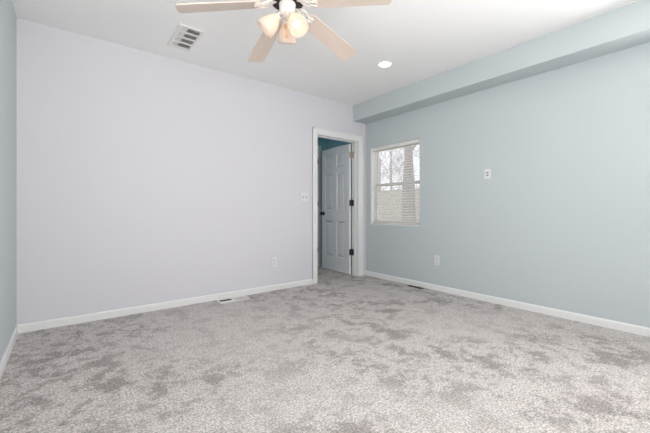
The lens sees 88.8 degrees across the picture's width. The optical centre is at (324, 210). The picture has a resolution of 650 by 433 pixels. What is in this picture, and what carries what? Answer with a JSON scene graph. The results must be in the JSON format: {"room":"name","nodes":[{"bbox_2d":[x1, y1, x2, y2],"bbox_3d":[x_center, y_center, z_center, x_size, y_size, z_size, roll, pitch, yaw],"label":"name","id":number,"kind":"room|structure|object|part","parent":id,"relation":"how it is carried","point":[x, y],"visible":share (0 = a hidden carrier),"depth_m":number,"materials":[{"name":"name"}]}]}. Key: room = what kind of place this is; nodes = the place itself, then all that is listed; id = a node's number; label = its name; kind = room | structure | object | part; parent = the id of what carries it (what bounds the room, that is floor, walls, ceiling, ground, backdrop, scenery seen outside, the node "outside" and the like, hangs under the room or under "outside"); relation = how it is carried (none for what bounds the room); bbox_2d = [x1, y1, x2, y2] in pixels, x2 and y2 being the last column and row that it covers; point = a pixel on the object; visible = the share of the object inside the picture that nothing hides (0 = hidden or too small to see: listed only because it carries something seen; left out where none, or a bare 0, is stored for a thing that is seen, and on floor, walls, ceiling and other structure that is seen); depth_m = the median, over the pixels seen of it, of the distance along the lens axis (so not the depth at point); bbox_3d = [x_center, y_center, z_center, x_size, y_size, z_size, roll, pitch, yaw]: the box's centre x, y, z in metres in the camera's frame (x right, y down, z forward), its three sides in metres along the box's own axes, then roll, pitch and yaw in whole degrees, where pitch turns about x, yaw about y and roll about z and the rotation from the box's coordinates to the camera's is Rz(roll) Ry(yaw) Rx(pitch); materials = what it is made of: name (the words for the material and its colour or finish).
{"room":"empty bedroom","nodes":[
{"label":"empty bedroom","id":0,"kind":"room"},
{"bbox_2d":[0,0,16,360],"bbox_3d":[-1.092,-0.278,0.763,0.150,2.515,4.845,0,0,-38],"label":"wall","id":1,"kind":"structure","parent":0,"point":[8,19],"depth_m":2.28,"materials":[{"name":"grey paint"}]},
{"bbox_2d":[0,325,18,378],"bbox_3d":[-1.039,0.946,0.828,0.013,0.068,4.582,0,0,-38],"label":"baseboard","id":2,"kind":"structure","parent":1,"relation":"attached to","point":[4,360],"depth_m":2.20,"materials":[{"name":"white wood"}]},
{"bbox_2d":[17,18,365,324],"bbox_3d":[-0.958,-0.278,3.886,4.190,2.515,0.125,0,0,-38],"label":"wall","id":3,"kind":"structure","parent":0,"point":[144,178],"depth_m":3.22,"materials":[{"name":"white paint"}]},
{"bbox_2d":[18,279,312,332],"bbox_3d":[-1.310,0.946,3.526,2.892,0.068,0.013,0,0,-38],"label":"baseboard","id":4,"kind":"structure","parent":3,"relation":"attached to","point":[27,327],"depth_m":3.21,"materials":[{"name":"white wood"}]},
{"bbox_2d":[271,257,276,266],"bbox_3d":[-0.622,0.633,4.062,0.072,0.120,0.009,0,0,-38],"label":"wall outlet","id":5,"kind":"object","parent":3,"relation":"attached to","point":[273,259],"visible":1,"depth_m":4.06,"materials":[{"name":"white plastic"}]},
{"bbox_2d":[301,193,307,201],"bbox_3d":[-0.263,-0.172,4.335,0.116,0.116,0.018,0,0,-38],"label":"light switch","id":6,"kind":"object","parent":3,"relation":"attached to","point":[304,196],"visible":1,"depth_m":4.33,"materials":[{"name":"white plastic"}]},
{"bbox_2d":[320,144,353,273],"bbox_3d":[0.184,-0.019,5.310,0.167,1.975,0.795,0,0,-34],"label":"door","id":7,"kind":"structure","parent":3,"relation":"in","point":[337,202],"depth_m":5.28,"materials":[{"name":"white paint"}]},
{"bbox_2d":[312,127,362,283],"bbox_3d":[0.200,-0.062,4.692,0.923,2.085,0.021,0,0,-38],"label":"trim","id":8,"kind":"structure","parent":3,"relation":"attached to","point":[315,131],"depth_m":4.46,"materials":[{"name":"white wood"}]},
{"bbox_2d":[318,137,326,264],"bbox_3d":[-0.895,-0.278,5.330,2.320,2.515,0.120,0,0,-38],"label":"wall","id":9,"kind":"structure","parent":0,"point":[322,142],"depth_m":5.90,"materials":[{"name":"teal paint"}]},
{"bbox_2d":[318,145,320,265],"bbox_3d":[-0.456,-0.083,5.581,0.970,2.125,0.021,0,0,-38],"label":"trim","id":10,"kind":"structure","parent":9,"relation":"attached to","point":[319,146],"depth_m":5.86,"materials":[{"name":"white wood"}]},
{"bbox_2d":[0,265,649,432],"bbox_3d":[0.159,1.030,2.446,4.190,0.100,5.970,0,0,-38],"label":"floor","id":11,"kind":"structure","parent":0,"point":[341,352],"depth_m":2.03,"materials":[{"name":"grey carpet"}]},
{"bbox_2d":[216,296,249,303],"bbox_3d":[-1.004,0.977,3.636,0.330,0.006,0.156,0,0,-38],"label":"floor vent","id":12,"kind":"object","parent":11,"relation":"in","point":[222,301],"visible":1,"depth_m":3.63,"materials":[{"name":"white metal"}]},
{"bbox_2d":[12,0,639,104],"bbox_3d":[0.159,-1.595,2.446,4.190,0.120,5.970,0,0,-38],"label":"ceiling","id":13,"kind":"structure","parent":0,"point":[422,39],"depth_m":2.88,"materials":[{"name":"white paint"}]},
{"bbox_2d":[167,24,203,51],"bbox_3d":[-1.249,-1.530,2.961,0.196,0.010,0.444,0,0,-38],"label":"ceiling vent","id":14,"kind":"object","parent":13,"relation":"in","point":[185,37],"visible":1,"depth_m":2.94,"materials":[{"name":"white metal"}]},
{"bbox_2d":[175,0,391,61],"bbox_3d":[-0.233,-1.300,2.116,1.252,0.470,1.245,0,0,-38],"label":"ceiling fan","id":15,"kind":"object","parent":13,"relation":"hanging from","point":[294,25],"visible":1,"depth_m":2.06,"materials":[{"name":"white wood"}]},
{"bbox_3d":[-0.631,-1.228,2.000,0.500,0.006,0.138,-10,15,-12],"label":"fan blade","id":16,"kind":"part","parent":15,"relation":"part of","materials":[{"name":"brown wood"}]},
{"bbox_3d":[-0.436,-1.228,2.433,0.138,0.006,0.500,-14,-3,-31],"label":"fan blade","id":17,"kind":"part","parent":15,"relation":"part of","materials":[{"name":"brown wood"}]},
{"bbox_3d":[-0.363,-1.159,2.086,0.138,0.145,0.130,0,0,-38],"label":"lamp shade","id":18,"kind":"part","parent":15,"relation":"part of","materials":[{"name":"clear glass"}]},
{"bbox_3d":[-0.245,-1.142,2.171,0.125,0.145,0.128,0,0,-38],"label":"lamp shade","id":19,"kind":"part","parent":15,"relation":"part of","materials":[{"name":"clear glass"}]},
{"bbox_2d":[273,0,302,9],"bbox_3d":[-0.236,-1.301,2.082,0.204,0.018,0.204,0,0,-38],"label":"motor","id":20,"kind":"object","parent":15,"relation":"attached to","point":[298,4],"depth_m":2.06,"materials":[{"name":"white metal"}]},
{"bbox_3d":[-0.176,-1.152,2.028,0.051,0.081,0.064,0,0,-38],"label":"light bulb","id":21,"kind":"part","parent":15,"relation":"part of","materials":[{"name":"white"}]},
{"bbox_3d":[-0.162,-1.139,2.017,0.123,0.147,0.133,0,0,-38],"label":"lamp shade","id":22,"kind":"part","parent":15,"relation":"part of","materials":[{"name":"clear glass"}]},
{"bbox_3d":[0.035,-1.228,2.381,0.138,0.006,0.500,-16,-21,39],"label":"fan blade","id":23,"kind":"part","parent":15,"relation":"part of","materials":[{"name":"beige wood"}]},
{"bbox_3d":[0.132,-1.228,1.917,0.500,0.006,0.138,11,-8,24],"label":"fan blade","id":24,"kind":"part","parent":15,"relation":"part of","materials":[{"name":"brown wood"}]},
{"bbox_2d":[377,61,392,67],"bbox_3d":[0.629,-1.532,3.488,0.158,0.006,0.158,0,0,-38],"label":"recessed light","id":25,"kind":"object","parent":13,"relation":"in","point":[383,64],"visible":1,"depth_m":3.48,"materials":[{"name":"white plastic"}]},
{"bbox_2d":[353,0,649,123],"bbox_3d":[1.921,-1.419,3.132,0.259,0.231,4.595,0,0,-38],"label":"soffit","id":26,"kind":"structure","parent":13,"relation":"attached to","point":[628,26],"depth_m":3.05,"materials":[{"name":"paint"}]},
{"bbox_2d":[327,139,351,265],"bbox_3d":[0.314,-0.278,5.648,0.020,2.515,1.100,0,0,-38],"label":"wall","id":27,"kind":"structure","parent":0,"point":[330,143],"depth_m":5.63,"materials":[{"name":"teal paint"}]},
{"bbox_2d":[366,42,649,327],"bbox_3d":[2.098,-0.278,3.238,0.150,2.515,4.845,0,0,-38],"label":"wall","id":28,"kind":"structure","parent":0,"point":[561,220],"depth_m":3.18,"materials":[{"name":"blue paint"}]},
{"bbox_2d":[371,138,419,225],"bbox_3d":[1.003,-0.360,4.644,0.152,1.135,0.870,0,0,-38],"label":"window","id":29,"kind":"structure","parent":28,"relation":"in","point":[373,164],"depth_m":4.95,"materials":[{"name":"white plastic"}]},
{"bbox_3d":[1.038,-0.363,4.672,0.063,1.109,0.850,0,0,-38],"label":"frame","id":30,"kind":"part","parent":29,"relation":"part of","materials":[{"name":"white plastic"}]},
{"bbox_3d":[0.984,0.200,4.630,0.104,0.014,0.870,0,0,-38],"label":"sill","id":31,"kind":"part","parent":29,"relation":"part of","materials":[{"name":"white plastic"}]},
{"bbox_2d":[372,139,419,224],"bbox_3d":[0.976,-0.364,4.623,0.066,1.103,0.838,0,0,-38],"label":"window blind","id":32,"kind":"object","parent":29,"relation":"attached to","point":[418,140],"visible":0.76,"depth_m":4.58,"materials":[{"name":"white plastic"}]},
{"bbox_3d":[0.982,0.179,4.628,0.050,0.016,0.830,0,0,-38],"label":"rail","id":33,"kind":"part","parent":32,"relation":"part of","materials":[{"name":"white plastic"}]},
{"bbox_3d":[1.028,-0.108,4.664,0.024,0.572,0.824,0,0,-38],"label":"sash","id":34,"kind":"part","parent":29,"relation":"part of","materials":[{"name":"white plastic"}]},
{"bbox_3d":[1.049,-0.628,4.680,0.024,0.553,0.824,0,0,-38],"label":"sash","id":35,"kind":"part","parent":29,"relation":"part of","materials":[{"name":"white plastic"}]},
{"bbox_2d":[434,255,439,264],"bbox_3d":[1.365,0.610,4.053,0.009,0.120,0.072,0,0,-38],"label":"wall outlet","id":36,"kind":"object","parent":28,"relation":"attached to","point":[436,257],"visible":1,"depth_m":4.05,"materials":[{"name":"white plastic"}]},
{"bbox_2d":[484,169,490,178],"bbox_3d":[1.744,-0.390,3.565,0.007,0.104,0.072,0,0,-38],"label":"wall jack","id":37,"kind":"object","parent":28,"relation":"attached to","point":[487,172],"visible":1,"depth_m":3.56,"materials":[{"name":"white plastic"}]},
{"bbox_2d":[365,271,649,336],"bbox_3d":[2.018,0.946,3.208,0.013,0.068,4.595,0,0,-38],"label":"baseboard","id":38,"kind":"structure","parent":28,"relation":"attached to","point":[630,328],"depth_m":3.23,"materials":[{"name":"white wood"}]},
{"label":"outside","id":39,"kind":"structure","parent":0,"visible":0},
{"bbox_3d":[9.643,1.730,23.300,36.200,0.300,65.000,0,0,-38],"label":"ground","id":40,"kind":"structure","parent":39,"visible":0},
{"bbox_2d":[381,148,403,189],"bbox_3d":[7.093,-4.729,33.335,8.371,12.622,6.649,0,0,-38],"label":"bare tree","id":41,"kind":"object","parent":40,"relation":"on","point":[400,148],"visible":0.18,"depth_m":33.13,"materials":[{"name":"grey plant"}]},
{"bbox_2d":[379,188,419,223],"bbox_3d":[3.767,0.280,15.610,0.112,2.600,18.052,0,0,-38],"label":"fence","id":42,"kind":"object","parent":40,"relation":"on","point":[416,189],"visible":0.03,"depth_m":16.09,"materials":[{"name":"beige wood"}]},
{"bbox_2d":[379,148,419,190],"bbox_3d":[3.441,-2.231,19.666,4.705,7.626,5.530,0,0,15],"label":"bare tree","id":43,"kind":"object","parent":40,"relation":"on","point":[401,155],"visible":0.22,"depth_m":19.04,"materials":[{"name":"grey plant"}]},
{"bbox_2d":[393,144,419,187],"bbox_3d":[7.560,-3.698,24.862,5.699,10.560,6.641,0,0,-4],"label":"bare tree","id":44,"kind":"object","parent":40,"relation":"on","point":[418,144],"visible":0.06,"depth_m":24.70,"materials":[{"name":"grey plant"}]},
{"bbox_2d":[402,145,416,224],"bbox_3d":[3.061,-2.650,12.684,5.567,8.461,5.513,0,0,-38],"label":"bare tree","id":45,"kind":"object","parent":40,"relation":"on","point":[410,148],"visible":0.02,"depth_m":11.89,"materials":[{"name":"grey plant"}]}
]}

